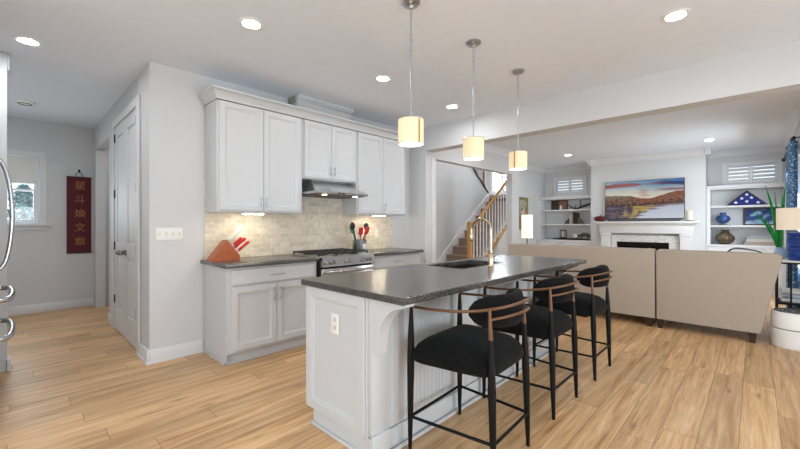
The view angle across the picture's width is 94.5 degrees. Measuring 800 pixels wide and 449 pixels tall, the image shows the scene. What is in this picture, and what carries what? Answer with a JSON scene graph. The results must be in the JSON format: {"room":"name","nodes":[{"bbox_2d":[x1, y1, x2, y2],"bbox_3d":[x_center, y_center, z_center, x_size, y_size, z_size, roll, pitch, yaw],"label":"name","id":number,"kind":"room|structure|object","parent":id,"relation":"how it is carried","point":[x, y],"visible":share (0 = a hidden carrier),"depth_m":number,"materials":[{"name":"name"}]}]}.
{"room":"kitchen","nodes":[
{"label":"kitchen","id":0,"kind":"room"},
{"bbox_2d":[7,116,109,306],"bbox_3d":[-4.825,-0.105,5.775,0.120,2.750,3.550,0,0,44],"label":"wall","id":1,"kind":"structure","parent":0,"point":[40,270],"depth_m":5.44,"materials":[{"name":"paint"}]},
{"bbox_2d":[7,149,49,230],"bbox_3d":[-5.462,-0.471,5.039,0.120,1.122,1.009,0,0,44],"label":"window","id":2,"kind":"structure","parent":1,"relation":"in","point":[27,169],"depth_m":5.27,"materials":[{"name":"white paint"}]},
{"bbox_2d":[7,155,37,183],"bbox_3d":[-5.467,-0.758,5.034,0.016,0.376,0.782,0,0,44],"label":"roller blind","id":3,"kind":"object","parent":2,"relation":"attached to","point":[24,170],"depth_m":5.20,"materials":[{"name":"fabric"}]},
{"bbox_2d":[7,298,93,315],"bbox_3d":[-5.343,1.208,5.135,0.017,0.125,1.689,0,0,44],"label":"baseboard","id":4,"kind":"structure","parent":1,"relation":"attached to","point":[61,305],"depth_m":5.38,"materials":[{"name":"white paint"}]},
{"bbox_2d":[66,170,91,253],"bbox_3d":[-4.870,-0.191,5.616,0.028,1.272,0.290,0,0,44],"label":"scroll","id":5,"kind":"object","parent":1,"relation":"hanging from","point":[78,188],"visible":1,"depth_m":5.61,"materials":[{"name":"red fabric"}]},
{"bbox_2d":[94,66,145,346],"bbox_3d":[-3.480,-0.105,4.603,3.444,2.750,0.120,0,0,44],"label":"wall","id":6,"kind":"structure","parent":0,"point":[102,130],"depth_m":4.74,"materials":[{"name":"paint"}]},
{"bbox_2d":[112,94,139,352],"bbox_3d":[-2.995,0.005,4.114,1.380,2.530,0.132,0,0,44],"label":"trim","id":7,"kind":"structure","parent":6,"relation":"attached to","point":[135,103],"depth_m":3.63,"materials":[{"name":"white paint"}]},
{"bbox_2d":[117,110,135,347],"bbox_3d":[-2.828,0.051,3.864,0.584,2.413,0.127,0,0,44],"label":"door","id":8,"kind":"structure","parent":6,"relation":"in","point":[130,121],"depth_m":3.90,"materials":[{"name":"white paint"}]},
{"bbox_2d":[146,61,409,349],"bbox_3d":[-1.062,-0.105,4.714,0.138,2.750,3.630,0,0,44],"label":"wall","id":9,"kind":"structure","parent":0,"point":[175,112],"depth_m":3.61,"materials":[{"name":"paint"}]},
{"bbox_2d":[156,228,182,240],"bbox_3d":[-2.163,0.096,3.473,0.016,0.110,0.213,0,0,44],"label":"light switch","id":10,"kind":"object","parent":9,"relation":"attached to","point":[161,233],"visible":1,"depth_m":3.47,"materials":[{"name":"white plastic"}]},
{"bbox_2d":[137,339,203,364],"bbox_3d":[-2.248,1.208,3.626,0.371,0.125,0.482,0,0,44],"label":"baseboard","id":11,"kind":"structure","parent":9,"relation":"attached to","point":[148,357],"depth_m":3.48,"materials":[{"name":"white paint"}]},
{"bbox_2d":[205,99,301,213],"bbox_3d":[-1.502,-0.647,3.902,0.351,1.065,0.914,0,0,44],"label":"upper cabinet","id":12,"kind":"object","parent":9,"relation":"attached to","point":[253,156],"visible":1,"depth_m":3.73,"materials":[{"name":"white paint"}]},
{"bbox_2d":[198,84,397,140],"bbox_3d":[-0.904,-1.329,4.500,0.384,0.294,2.744,0,0,44],"label":"crown molding","id":13,"kind":"structure","parent":12,"relation":"attached to","point":[301,106],"depth_m":4.23,"materials":[{"name":"white paint"}]},
{"bbox_2d":[302,119,355,184],"bbox_3d":[-0.915,-0.848,4.513,0.351,0.665,0.775,0,0,44],"label":"upper cabinet","id":14,"kind":"object","parent":9,"relation":"attached to","point":[328,151],"visible":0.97,"depth_m":4.38,"materials":[{"name":"white paint"}]},
{"bbox_2d":[302,180,367,198],"bbox_3d":[-0.844,-0.418,4.444,0.546,0.189,0.753,0,0,44],"label":"range hood","id":15,"kind":"object","parent":14,"relation":"attached to","point":[310,188],"visible":0.95,"depth_m":4.30,"materials":[{"name":"silver metal"}]},
{"bbox_2d":[342,131,404,215],"bbox_3d":[-0.330,-0.651,5.122,0.351,1.058,0.910,0,0,44],"label":"upper cabinet","id":16,"kind":"object","parent":9,"relation":"attached to","point":[380,161],"visible":0.91,"depth_m":4.98,"materials":[{"name":"white paint"}]},
{"bbox_2d":[0,0,799,168],"bbox_3d":[0.804,-1.530,3.942,10.900,0.100,13.400,0,0,44],"label":"ceiling","id":17,"kind":"structure","parent":0,"point":[91,52],"depth_m":3.16,"materials":[{"name":"paint"}]},
{"bbox_2d":[13,99,36,105],"bbox_3d":[-4.549,-1.464,4.489,0.200,0.029,0.200,0,0,44],"label":"ceiling vent","id":18,"kind":"object","parent":17,"relation":"in","point":[21,102],"visible":1,"depth_m":4.46,"materials":[{"name":"white plastic"}]},
{"bbox_2d":[13,36,42,46],"bbox_3d":[-3.009,-1.475,2.993,0.172,0.008,0.172,0,0,44],"label":"recessed light","id":19,"kind":"object","parent":17,"relation":"in","point":[21,39],"visible":1,"depth_m":2.99,"materials":[{"name":"white plastic"}]},
{"bbox_2d":[238,17,262,29],"bbox_3d":[-1.100,-1.475,2.732,0.172,0.008,0.172,0,0,44],"label":"recessed light","id":20,"kind":"object","parent":17,"relation":"in","point":[249,23],"visible":1,"depth_m":2.72,"materials":[{"name":"white plastic"}]},
{"bbox_2d":[375,75,390,81],"bbox_3d":[-0.173,-1.475,3.763,0.172,0.008,0.172,0,0,44],"label":"recessed light","id":21,"kind":"object","parent":17,"relation":"in","point":[381,78],"visible":1,"depth_m":3.75,"materials":[{"name":"white plastic"}]},
{"bbox_2d":[398,0,423,146],"bbox_3d":[0.073,-1.003,2.466,0.177,0.952,0.177,0,0,44],"label":"pendant light","id":22,"kind":"object","parent":17,"relation":"hanging from","point":[410,128],"visible":1,"depth_m":2.42,"materials":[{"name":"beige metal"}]},
{"bbox_2d":[399,142,422,146],"bbox_3d":[0.073,-0.531,2.466,0.160,0.009,0.160,0,0,44],"label":"diffuser","id":23,"kind":"object","parent":22,"relation":"attached to","point":[404,144],"depth_m":2.45,"materials":[{"name":"white"}]},
{"bbox_2d":[445,104,458,108],"bbox_3d":[0.655,-1.475,4.661,0.172,0.008,0.172,0,0,44],"label":"recessed light","id":24,"kind":"object","parent":17,"relation":"in","point":[452,106],"visible":1,"depth_m":4.65,"materials":[{"name":"white plastic"}]},
{"bbox_2d":[462,39,484,160],"bbox_3d":[0.598,-1.003,3.012,0.177,0.952,0.177,0,0,44],"label":"pendant light","id":25,"kind":"object","parent":17,"relation":"hanging from","point":[473,146],"visible":1,"depth_m":2.96,"materials":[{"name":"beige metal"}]},
{"bbox_2d":[464,157,482,160],"bbox_3d":[0.598,-0.531,3.012,0.160,0.009,0.160,0,0,44],"label":"diffuser","id":26,"kind":"object","parent":25,"relation":"attached to","point":[465,158],"depth_m":2.99,"materials":[{"name":"white"}]},
{"bbox_2d":[508,68,527,170],"bbox_3d":[1.141,-1.003,3.579,0.177,0.952,0.177,0,0,44],"label":"pendant light","id":27,"kind":"object","parent":17,"relation":"hanging from","point":[517,158],"visible":1,"depth_m":3.53,"materials":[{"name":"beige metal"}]},
{"bbox_2d":[425,40,799,151],"bbox_3d":[2.927,-1.302,3.373,6.849,0.354,0.200,0,0,44],"label":"ceiling beam","id":28,"kind":"structure","parent":17,"relation":"attached to","point":[775,69],"depth_m":3.70,"materials":[{"name":"paint"}]},
{"bbox_2d":[661,9,690,22],"bbox_3d":[1.958,-1.475,2.626,0.172,0.008,0.172,0,0,44],"label":"recessed light","id":29,"kind":"object","parent":17,"relation":"in","point":[676,15],"visible":1,"depth_m":2.62,"materials":[{"name":"white plastic"}]},
{"bbox_2d":[0,294,799,448],"bbox_3d":[0.873,1.330,4.014,10.900,0.120,13.600,0,0,44],"label":"floor","id":30,"kind":"structure","parent":0,"point":[73,380],"depth_m":2.76,"materials":[{"name":"brown wood"}]},
{"bbox_2d":[0,52,10,371],"bbox_3d":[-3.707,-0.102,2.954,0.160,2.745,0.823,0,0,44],"label":"refrigerator","id":31,"kind":"object","parent":30,"relation":"on","point":[5,361],"visible":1,"depth_m":3.18,"materials":[{"name":"white paint"}]},
{"bbox_2d":[0,158,15,342],"bbox_3d":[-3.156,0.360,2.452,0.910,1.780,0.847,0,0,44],"label":"handle","id":32,"kind":"object","parent":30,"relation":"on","point":[11,290],"visible":1,"depth_m":2.70,"materials":[{"name":"silver metal"}]},
{"bbox_2d":[203,261,315,365],"bbox_3d":[-1.404,0.833,3.800,0.632,0.875,0.934,0,0,44],"label":"base cabinet","id":33,"kind":"object","parent":30,"relation":"on","point":[257,311],"visible":0.91,"depth_m":3.51,"materials":[{"name":"white paint"}]},
{"bbox_2d":[200,254,318,268],"bbox_3d":[-1.420,0.374,3.798,0.638,0.037,0.963,0,0,44],"label":"countertop","id":34,"kind":"structure","parent":33,"relation":"on","point":[253,261],"depth_m":3.61,"materials":[{"name":"stone"}]},
{"bbox_2d":[206,240,239,261],"bbox_3d":[-1.721,0.255,3.608,0.130,0.200,0.272,0,0,44],"label":"knife block","id":35,"kind":"object","parent":34,"relation":"on","point":[224,251],"visible":1,"depth_m":3.56,"materials":[{"name":"brown wood"}]},
{"bbox_2d":[228,230,241,241],"bbox_3d":[-1.630,0.115,3.647,0.023,0.119,0.138,0,0,44],"label":"kitchen knife","id":36,"kind":"object","parent":35,"relation":"in","point":[238,231],"visible":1,"depth_m":3.64,"materials":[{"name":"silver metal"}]},
{"bbox_2d":[291,248,375,276],"bbox_3d":[-0.785,0.784,4.392,0.695,0.932,0.764,0,0,44],"label":"gas range","id":37,"kind":"object","parent":30,"relation":"on","point":[337,261],"visible":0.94,"depth_m":4.20,"materials":[{"name":"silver metal"}]},
{"bbox_2d":[291,252,369,258],"bbox_3d":[-0.823,0.363,4.429,0.578,0.022,0.764,0,0,44],"label":"cooktop","id":38,"kind":"object","parent":37,"relation":"in","point":[328,254],"depth_m":4.23,"materials":[{"name":"silver metal"}]},
{"bbox_2d":[320,264,375,276],"bbox_3d":[-0.567,0.777,4.197,0.111,0.585,0.740,0,0,44],"label":"oven","id":39,"kind":"object","parent":37,"relation":"in","point":[350,268],"depth_m":4.14,"materials":[{"name":"silver metal"}]},
{"bbox_2d":[371,252,419,269],"bbox_3d":[-0.225,0.833,5.029,0.632,0.875,0.916,0,0,44],"label":"base cabinet","id":40,"kind":"object","parent":30,"relation":"on","point":[410,259],"visible":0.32,"depth_m":4.81,"materials":[{"name":"white paint"}]},
{"bbox_2d":[366,248,423,255],"bbox_3d":[-0.224,0.374,5.044,0.638,0.037,0.943,0,0,44],"label":"countertop","id":41,"kind":"structure","parent":40,"relation":"on","point":[379,251],"depth_m":4.97,"materials":[{"name":"stone"}]},
{"bbox_2d":[352,239,366,249],"bbox_3d":[-0.534,0.281,4.900,0.197,0.150,0.194,0,0,44],"label":"utensil crock","id":42,"kind":"object","parent":41,"relation":"on","point":[359,244],"visible":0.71,"depth_m":4.82,"materials":[{"name":"silver metal"}]},
{"bbox_2d":[306,265,580,448],"bbox_3d":[0.587,0.832,3.016,0.861,0.876,2.557,0,0,44],"label":"kitchen island","id":43,"kind":"object","parent":30,"relation":"on","point":[356,347],"visible":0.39,"depth_m":2.19,"materials":[{"name":"white paint"}]},
{"bbox_2d":[331,313,338,334],"bbox_3d":[-0.383,0.590,2.193,0.074,0.120,0.007,0,0,44],"label":"outlet plate","id":44,"kind":"object","parent":43,"relation":"attached to","point":[334,316],"depth_m":2.19,"materials":[{"name":"white plastic"}]},
{"bbox_2d":[301,255,586,305],"bbox_3d":[0.611,0.375,3.046,0.907,0.038,2.670,0,0,44],"label":"island countertop","id":45,"kind":"structure","parent":43,"relation":"on","point":[407,285],"depth_m":2.46,"materials":[{"name":"stone"}]},
{"bbox_2d":[447,264,484,268],"bbox_3d":[0.599,0.496,3.299,0.401,0.204,0.730,0,0,44],"label":"sink","id":46,"kind":"object","parent":45,"relation":"in","point":[463,266],"visible":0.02,"depth_m":3.62,"materials":[{"name":"metal"}]},
{"bbox_2d":[469,218,496,265],"bbox_3d":[0.719,0.151,3.219,0.240,0.410,0.094,0,0,44],"label":"faucet","id":47,"kind":"object","parent":45,"relation":"on","point":[491,256],"visible":1,"depth_m":3.14,"materials":[{"name":"silver metal"}]},
{"bbox_2d":[407,288,530,448],"bbox_3d":[0.433,0.813,2.099,0.578,0.914,0.572,0,0,41],"label":"bar stool","id":48,"kind":"object","parent":30,"relation":"on","point":[466,349],"visible":0.98,"depth_m":1.96,"materials":[{"name":"black fabric"}]},
{"bbox_2d":[436,180,506,262],"bbox_3d":[1.893,0.041,9.387,2.110,2.457,3.615,0,0,44],"label":"staircase","id":49,"kind":"structure","parent":30,"relation":"on","point":[493,208],"depth_m":8.51,"materials":[{"name":"wood"}]},
{"bbox_2d":[522,215,532,243],"bbox_3d":[2.857,0.532,8.319,0.260,1.475,0.260,0,0,44],"label":"floor lamp","id":50,"kind":"object","parent":30,"relation":"on","point":[527,220],"visible":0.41,"depth_m":8.25,"materials":[{"name":"white fabric"}]},
{"bbox_2d":[482,274,579,419],"bbox_3d":[0.991,0.813,2.706,0.578,0.914,0.572,0,0,44],"label":"bar stool","id":51,"kind":"object","parent":30,"relation":"on","point":[542,322],"visible":0.85,"depth_m":2.50,"materials":[{"name":"black fabric"}]},
{"bbox_2d":[536,195,590,245],"bbox_3d":[4.203,0.285,9.363,1.331,1.970,0.566,0,0,44],"label":"bookcase","id":52,"kind":"object","parent":30,"relation":"on","point":[551,222],"visible":0.37,"depth_m":9.52,"materials":[{"name":"white paint"}]},
{"bbox_2d":[551,200,567,209],"bbox_3d":[4.167,-0.490,9.676,0.420,0.255,0.029,0,0,44],"label":"picture frame","id":53,"kind":"object","parent":52,"relation":"on","point":[555,205],"visible":0.92,"depth_m":9.67,"materials":[{"name":"brown wood"}]},
{"bbox_2d":[552,238,589,239],"bbox_3d":[4.307,0.375,9.324,0.900,0.044,0.134,0,0,44],"label":"tray","id":54,"kind":"object","parent":52,"relation":"on","point":[552,238],"visible":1,"depth_m":9.26,"materials":[{"name":"brown wood"}]},
{"bbox_2d":[560,230,566,237],"bbox_3d":[4.167,0.251,9.449,0.133,0.205,0.132,0,0,44],"label":"lantern","id":55,"kind":"object","parent":54,"relation":"on","point":[562,234],"visible":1,"depth_m":9.43,"materials":[{"name":"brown metal"}]},
{"bbox_2d":[532,265,613,380],"bbox_3d":[1.573,0.813,3.300,0.578,0.914,0.572,0,0,44],"label":"bar stool","id":56,"kind":"object","parent":30,"relation":"on","point":[591,305],"visible":0.86,"depth_m":3.10,"materials":[{"name":"black fabric"}]},
{"bbox_2d":[508,243,656,326],"bbox_3d":[2.747,0.791,5.546,1.942,0.958,0.953,0,0,44],"label":"sofa section","id":57,"kind":"object","parent":30,"relation":"on","point":[632,287],"visible":0.45,"depth_m":4.80,"materials":[{"name":"beige fabric"}]},
{"bbox_2d":[593,221,700,249],"bbox_3d":[5.209,0.606,7.905,1.894,1.328,0.420,0,0,44],"label":"fireplace","id":58,"kind":"object","parent":30,"relation":"on","point":[685,229],"visible":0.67,"depth_m":7.79,"materials":[{"name":"white paint"}]},
{"bbox_2d":[594,215,605,220],"bbox_3d":[4.534,-0.139,8.384,0.252,0.158,0.250,0,0,44],"label":"pumpkin","id":59,"kind":"object","parent":58,"relation":"on","point":[597,218],"visible":0.91,"depth_m":8.30,"materials":[{"name":"red ceramic"}]},
{"bbox_2d":[607,219,680,220],"bbox_3d":[5.154,-0.078,7.875,1.310,0.040,0.100,0,0,44],"label":"bar","id":60,"kind":"object","parent":58,"relation":"on","point":[625,219],"visible":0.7,"depth_m":7.75,"materials":[{"name":"grey plastic"}]},
{"bbox_2d":[593,221,700,222],"bbox_3d":[5.160,-0.038,7.854,1.894,0.040,0.278,0,0,44],"label":"mantel shelf","id":61,"kind":"object","parent":58,"relation":"attached to","point":[593,221],"depth_m":7.69,"materials":[{"name":"white paint"}]},
{"bbox_2d":[685,210,694,220],"bbox_3d":[5.710,-0.168,7.299,0.170,0.218,0.170,0,0,44],"label":"candle","id":62,"kind":"object","parent":58,"relation":"on","point":[689,214],"visible":0.98,"depth_m":7.25,"materials":[{"name":"beige wax"}]},
{"bbox_2d":[656,249,782,342],"bbox_3d":[3.845,0.791,4.492,1.083,0.958,0.953,0,0,44],"label":"sofa section","id":63,"kind":"object","parent":30,"relation":"on","point":[718,289],"visible":1,"depth_m":4.14,"materials":[{"name":"beige fabric"}]},
{"bbox_2d":[728,248,762,252],"bbox_3d":[4.011,0.525,4.322,0.404,0.496,0.150,0,0,44],"label":"throw pillow","id":64,"kind":"object","parent":63,"relation":"on","point":[731,249],"visible":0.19,"depth_m":4.31,"materials":[{"name":"white fabric"}]},
{"bbox_2d":[747,247,766,252],"bbox_3d":[4.211,0.500,4.372,0.298,0.467,0.150,0,0,44],"label":"throw pillow","id":65,"kind":"object","parent":63,"relation":"on","point":[761,249],"visible":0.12,"depth_m":4.34,"materials":[{"name":"white fabric"}]},
{"bbox_2d":[706,182,785,294],"bbox_3d":[6.596,0.260,7.066,1.127,2.020,0.566,0,0,44],"label":"bookcase","id":66,"kind":"object","parent":30,"relation":"on","point":[717,202],"visible":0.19,"depth_m":7.21,"materials":[{"name":"white paint"}]},
{"bbox_2d":[715,213,730,224],"bbox_3d":[6.412,-0.101,7.346,0.230,0.250,0.230,0,0,44],"label":"vase","id":67,"kind":"object","parent":66,"relation":"on","point":[722,218],"visible":0.97,"depth_m":7.29,"materials":[{"name":"blue ceramic"}]},
{"bbox_2d":[715,229,734,243],"bbox_3d":[6.407,0.253,7.295,0.303,0.289,0.303,0,0,44],"label":"bronze vase","id":68,"kind":"object","parent":66,"relation":"on","point":[724,237],"visible":0.98,"depth_m":7.22,"materials":[{"name":"ceramic"}]},
{"bbox_2d":[726,190,768,205],"bbox_3d":[6.641,-0.501,7.084,0.600,0.289,0.102,0,0,44],"label":"case","id":69,"kind":"object","parent":66,"relation":"on","point":[746,198],"visible":1,"depth_m":7.04,"materials":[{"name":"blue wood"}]},
{"bbox_2d":[744,241,774,245],"bbox_3d":[6.766,0.368,6.962,0.420,0.059,0.264,0,0,44],"label":"book","id":70,"kind":"object","parent":66,"relation":"on","point":[745,242],"visible":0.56,"depth_m":6.85,"materials":[{"name":"white paper"}]},
{"bbox_2d":[746,238,773,241],"bbox_3d":[6.766,0.306,6.962,0.380,0.059,0.264,0,0,44],"label":"book","id":71,"kind":"object","parent":70,"relation":"on","point":[747,240],"visible":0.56,"depth_m":6.87,"materials":[{"name":"white paper"}]},
{"bbox_2d":[747,235,771,238],"bbox_3d":[6.766,0.244,6.962,0.340,0.059,0.264,0,0,44],"label":"book","id":72,"kind":"object","parent":71,"relation":"on","point":[748,236],"visible":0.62,"depth_m":6.91,"materials":[{"name":"white paper"}]},
{"bbox_2d":[743,207,780,224],"bbox_3d":[6.909,-0.143,7.071,0.505,0.335,0.029,0,0,44],"label":"picture frame","id":73,"kind":"object","parent":66,"relation":"on","point":[750,217],"visible":0.77,"depth_m":7.11,"materials":[{"name":"brown wood"}]},
{"bbox_2d":[745,209,775,223],"bbox_3d":[6.905,-0.143,7.066,0.457,0.287,0.001,0,0,44],"label":"picture","id":74,"kind":"object","parent":73,"relation":"attached to","point":[751,217],"depth_m":7.10},
{"bbox_2d":[771,308,799,350],"bbox_3d":[4.063,1.083,3.821,0.332,0.375,0.332,0,0,44],"label":"pouf","id":75,"kind":"object","parent":30,"relation":"on","point":[785,322],"visible":1,"depth_m":3.76,"materials":[{"name":"white plastic"}]},
{"bbox_2d":[774,308,799,313],"bbox_3d":[4.063,0.900,3.821,0.289,0.010,0.289,0,0,44],"label":"grille","id":76,"kind":"object","parent":75,"relation":"attached to","point":[776,310],"depth_m":3.83,"materials":[{"name":"plastic"}]},
{"bbox_2d":[775,258,799,307],"bbox_3d":[4.669,0.848,4.355,0.385,0.845,0.440,0,0,44],"label":"side table","id":77,"kind":"object","parent":30,"relation":"on","point":[784,261],"visible":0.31,"depth_m":4.29,"materials":[{"name":"black metal"}]},
{"bbox_2d":[753,183,786,258],"bbox_3d":[4.617,-0.040,4.601,0.298,0.927,0.157,0,0,20],"label":"potted plant","id":78,"kind":"object","parent":77,"relation":"on","point":[777,236],"visible":0.72,"depth_m":4.57,"materials":[{"name":"green plant"}]},
{"bbox_2d":[776,206,799,260],"bbox_3d":[4.644,0.107,4.330,0.344,0.633,0.344,0,0,44],"label":"table lamp","id":79,"kind":"object","parent":77,"relation":"on","point":[786,218],"visible":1,"depth_m":4.29,"materials":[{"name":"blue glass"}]},
{"bbox_2d":[778,298,799,305],"bbox_3d":[4.665,0.922,4.343,0.325,0.025,0.385,0,0,44],"label":"shelf","id":80,"kind":"object","parent":77,"relation":"attached to","point":[779,301],"depth_m":4.27,"materials":[{"name":"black metal"}]},
{"bbox_2d":[779,287,799,303],"bbox_3d":[4.655,0.843,4.362,0.245,0.142,0.300,0,0,44],"label":"folded blanket","id":81,"kind":"object","parent":77,"relation":"on","point":[785,293],"visible":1,"depth_m":4.31,"materials":[{"name":"white fabric"}]},
{"bbox_2d":[436,161,487,261],"bbox_3d":[0.827,-0.430,8.442,0.100,3.400,4.365,0,0,44],"label":"wall","id":82,"kind":"structure","parent":0,"point":[459,191],"depth_m":8.84,"materials":[{"name":"paint"}]},
{"bbox_2d":[473,168,488,192],"bbox_3d":[2.034,-1.161,9.718,0.204,0.769,0.962,0,0,44],"label":"handrail","id":83,"kind":"object","parent":82,"relation":"attached to","point":[483,182],"visible":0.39,"depth_m":9.83,"materials":[{"name":"brown wood"}]},
{"bbox_2d":[410,128,518,264],"bbox_3d":[1.350,-0.105,6.911,0.324,2.750,3.120,0,0,44],"label":"wall opening","id":84,"kind":"structure","parent":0,"point":[495,163],"depth_m":5.87,"materials":[{"name":"paint"}]},
{"bbox_2d":[425,151,435,263],"bbox_3d":[0.476,0.075,5.749,0.021,2.390,0.234,0,0,44],"label":"trim","id":85,"kind":"structure","parent":84,"relation":"attached to","point":[433,160],"depth_m":5.77,"materials":[{"name":"white paint"}]},
{"bbox_2d":[475,169,544,254],"bbox_3d":[1.221,-0.430,8.781,2.200,3.400,5.640,0,0,44],"label":"wall","id":86,"kind":"structure","parent":0,"point":[531,183],"depth_m":9.49,"materials":[{"name":"paint"}]},
{"bbox_2d":[489,172,506,194],"bbox_3d":[3.023,-1.405,10.846,0.850,1.100,0.135,0,0,44],"label":"window","id":87,"kind":"structure","parent":86,"relation":"in","point":[493,191],"depth_m":10.99,"materials":[{"name":"white glass"}]},
{"bbox_2d":[493,172,502,192],"bbox_3d":[2.909,-1.405,10.965,0.326,0.946,0.042,0,0,44],"label":"shutter","id":88,"kind":"object","parent":87,"relation":"attached to","point":[499,176],"depth_m":10.98,"materials":[{"name":"white paint"}]},
{"bbox_2d":[503,174,506,191],"bbox_3d":[3.147,-1.405,10.737,0.326,0.946,0.042,0,0,44],"label":"shutter","id":89,"kind":"object","parent":87,"relation":"attached to","point":[504,179],"depth_m":10.81,"materials":[{"name":"white paint"}]},
{"bbox_2d":[484,144,545,173],"bbox_3d":[2.256,-1.421,7.898,0.555,0.115,5.380,0,0,44],"label":"trim","id":90,"kind":"structure","parent":86,"relation":"attached to","point":[487,147],"depth_m":7.33,"materials":[{"name":"white paint"}]},
{"bbox_2d":[519,197,527,229],"bbox_3d":[3.017,-0.260,9.067,0.030,0.790,0.540,0,0,44],"label":"framed painting","id":91,"kind":"object","parent":86,"relation":"attached to","point":[523,202],"visible":0.64,"depth_m":9.03,"materials":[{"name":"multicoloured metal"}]},
{"bbox_2d":[520,200,526,225],"bbox_3d":[3.018,-0.260,9.066,0.001,0.638,0.388,0,0,44],"label":"picture","id":92,"kind":"object","parent":91,"relation":"attached to","point":[523,204],"depth_m":9.04},
{"bbox_2d":[591,154,707,250],"bbox_3d":[5.436,-0.105,8.179,2.082,2.750,0.569,0,0,44],"label":"wall","id":93,"kind":"structure","parent":0,"point":[694,169],"depth_m":7.70,"materials":[{"name":"paint"}]},
{"bbox_2d":[605,178,684,218],"bbox_3d":[5.216,-0.521,7.956,1.450,0.827,0.054,0,0,44],"label":"television","id":94,"kind":"object","parent":93,"relation":"attached to","point":[658,198],"visible":1,"depth_m":7.88,"materials":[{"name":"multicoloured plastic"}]},
{"bbox_2d":[586,147,712,165],"bbox_3d":[5.406,-1.421,8.148,2.254,0.115,0.655,0,0,44],"label":"trim","id":95,"kind":"structure","parent":93,"relation":"attached to","point":[702,151],"depth_m":7.80,"materials":[{"name":"white paint"}]},
{"bbox_2d":[545,151,785,243],"bbox_3d":[5.601,-0.105,8.499,4.790,2.750,0.120,0,0,44],"label":"wall","id":96,"kind":"structure","parent":0,"point":[714,164],"depth_m":7.57,"materials":[{"name":"paint"}]},
{"bbox_2d":[545,165,590,173],"bbox_3d":[4.368,-1.421,9.539,1.329,0.115,0.085,0,0,44],"label":"trim","id":97,"kind":"structure","parent":96,"relation":"attached to","point":[579,167],"depth_m":9.56,"materials":[{"name":"white paint"}]},
{"bbox_2d":[552,175,587,196],"bbox_3d":[4.407,-0.975,9.587,0.870,0.500,0.135,0,0,44],"label":"window","id":98,"kind":"structure","parent":96,"relation":"in","point":[570,192],"depth_m":9.57,"materials":[{"name":"white paint"}]},
{"bbox_2d":[557,180,569,193],"bbox_3d":[4.289,-0.975,9.710,0.336,0.346,0.042,0,0,44],"label":"shutter","id":99,"kind":"object","parent":98,"relation":"attached to","point":[560,190],"depth_m":9.70,"materials":[{"name":"white paint"}]},
{"bbox_2d":[570,179,583,192],"bbox_3d":[4.535,-0.975,9.474,0.336,0.346,0.042,0,0,44],"label":"shutter","id":100,"kind":"object","parent":98,"relation":"attached to","point":[581,182],"depth_m":9.47,"materials":[{"name":"white paint"}]},
{"bbox_2d":[709,144,785,157],"bbox_3d":[6.763,-1.421,7.240,1.129,0.115,0.085,0,0,44],"label":"trim","id":101,"kind":"structure","parent":96,"relation":"attached to","point":[773,148],"depth_m":7.22,"materials":[{"name":"white paint"}]},
{"bbox_2d":[721,158,782,185],"bbox_3d":[6.859,-0.975,7.232,0.910,0.500,0.135,0,0,44],"label":"window","id":102,"kind":"structure","parent":96,"relation":"in","point":[778,163],"depth_m":7.21,"materials":[{"name":"white paint"}]},
{"bbox_2d":[727,165,750,183],"bbox_3d":[6.735,-0.975,7.362,0.356,0.346,0.042,0,0,44],"label":"shutter","id":103,"kind":"object","parent":102,"relation":"attached to","point":[739,167],"depth_m":7.35,"materials":[{"name":"white paint"}]},
{"bbox_2d":[751,163,776,182],"bbox_3d":[6.995,-0.975,7.113,0.356,0.346,0.042,0,0,44],"label":"shutter","id":104,"kind":"object","parent":102,"relation":"attached to","point":[765,165],"depth_m":7.10,"materials":[{"name":"white paint"}]},
{"bbox_2d":[794,122,799,308],"bbox_3d":[5.709,-0.105,4.524,2.110,2.750,5.242,0,0,12],"label":"wall","id":105,"kind":"structure","parent":0,"point":[797,133],"depth_m":5.09,"materials":[{"name":"paint"}]},
{"bbox_2d":[781,136,799,308],"bbox_3d":[5.774,0.062,5.477,0.113,2.375,2.300,0,0,44],"label":"curtain","id":106,"kind":"object","parent":105,"relation":"hanging from","point":[791,155],"visible":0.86,"depth_m":4.74,"materials":[{"name":"blue fabric"}]},
{"bbox_2d":[786,140,797,308],"bbox_3d":[5.276,0.092,4.983,0.078,2.315,0.803,0,0,44],"label":"drape","id":107,"kind":"object","parent":106,"relation":"hanging from","point":[792,148],"depth_m":4.73,"materials":[{"name":"blue fabric"}]},
{"bbox_2d":[781,105,799,148],"bbox_3d":[6.065,-1.421,5.760,0.085,0.115,3.190,0,0,44],"label":"trim","id":108,"kind":"structure","parent":105,"relation":"attached to","point":[794,119],"depth_m":5.34,"materials":[{"name":"white paint"}]},
{"bbox_2d":[798,149,799,272],"bbox_3d":[5.810,-0.180,5.374,0.060,1.700,1.500,0,0,44],"label":"window","id":109,"kind":"structure","parent":105,"relation":"in","point":[799,149],"depth_m":5.35,"materials":[{"name":"white paint"}]},
{"label":"outside","id":110,"kind":"structure","parent":0,"visible":0},
{"bbox_3d":[-20.957,1.545,27.049,52.300,0.250,70.000,0,0,44],"label":"ground","id":111,"kind":"structure","parent":110,"visible":0},
{"bbox_2d":[7,183,32,219],"bbox_3d":[-8.688,0.239,8.505,1.232,2.366,1.303,0,0,44],"label":"tree","id":112,"kind":"object","parent":111,"relation":"on","point":[25,200],"visible":0.33,"depth_m":8.46,"materials":[{"name":"green plant"}]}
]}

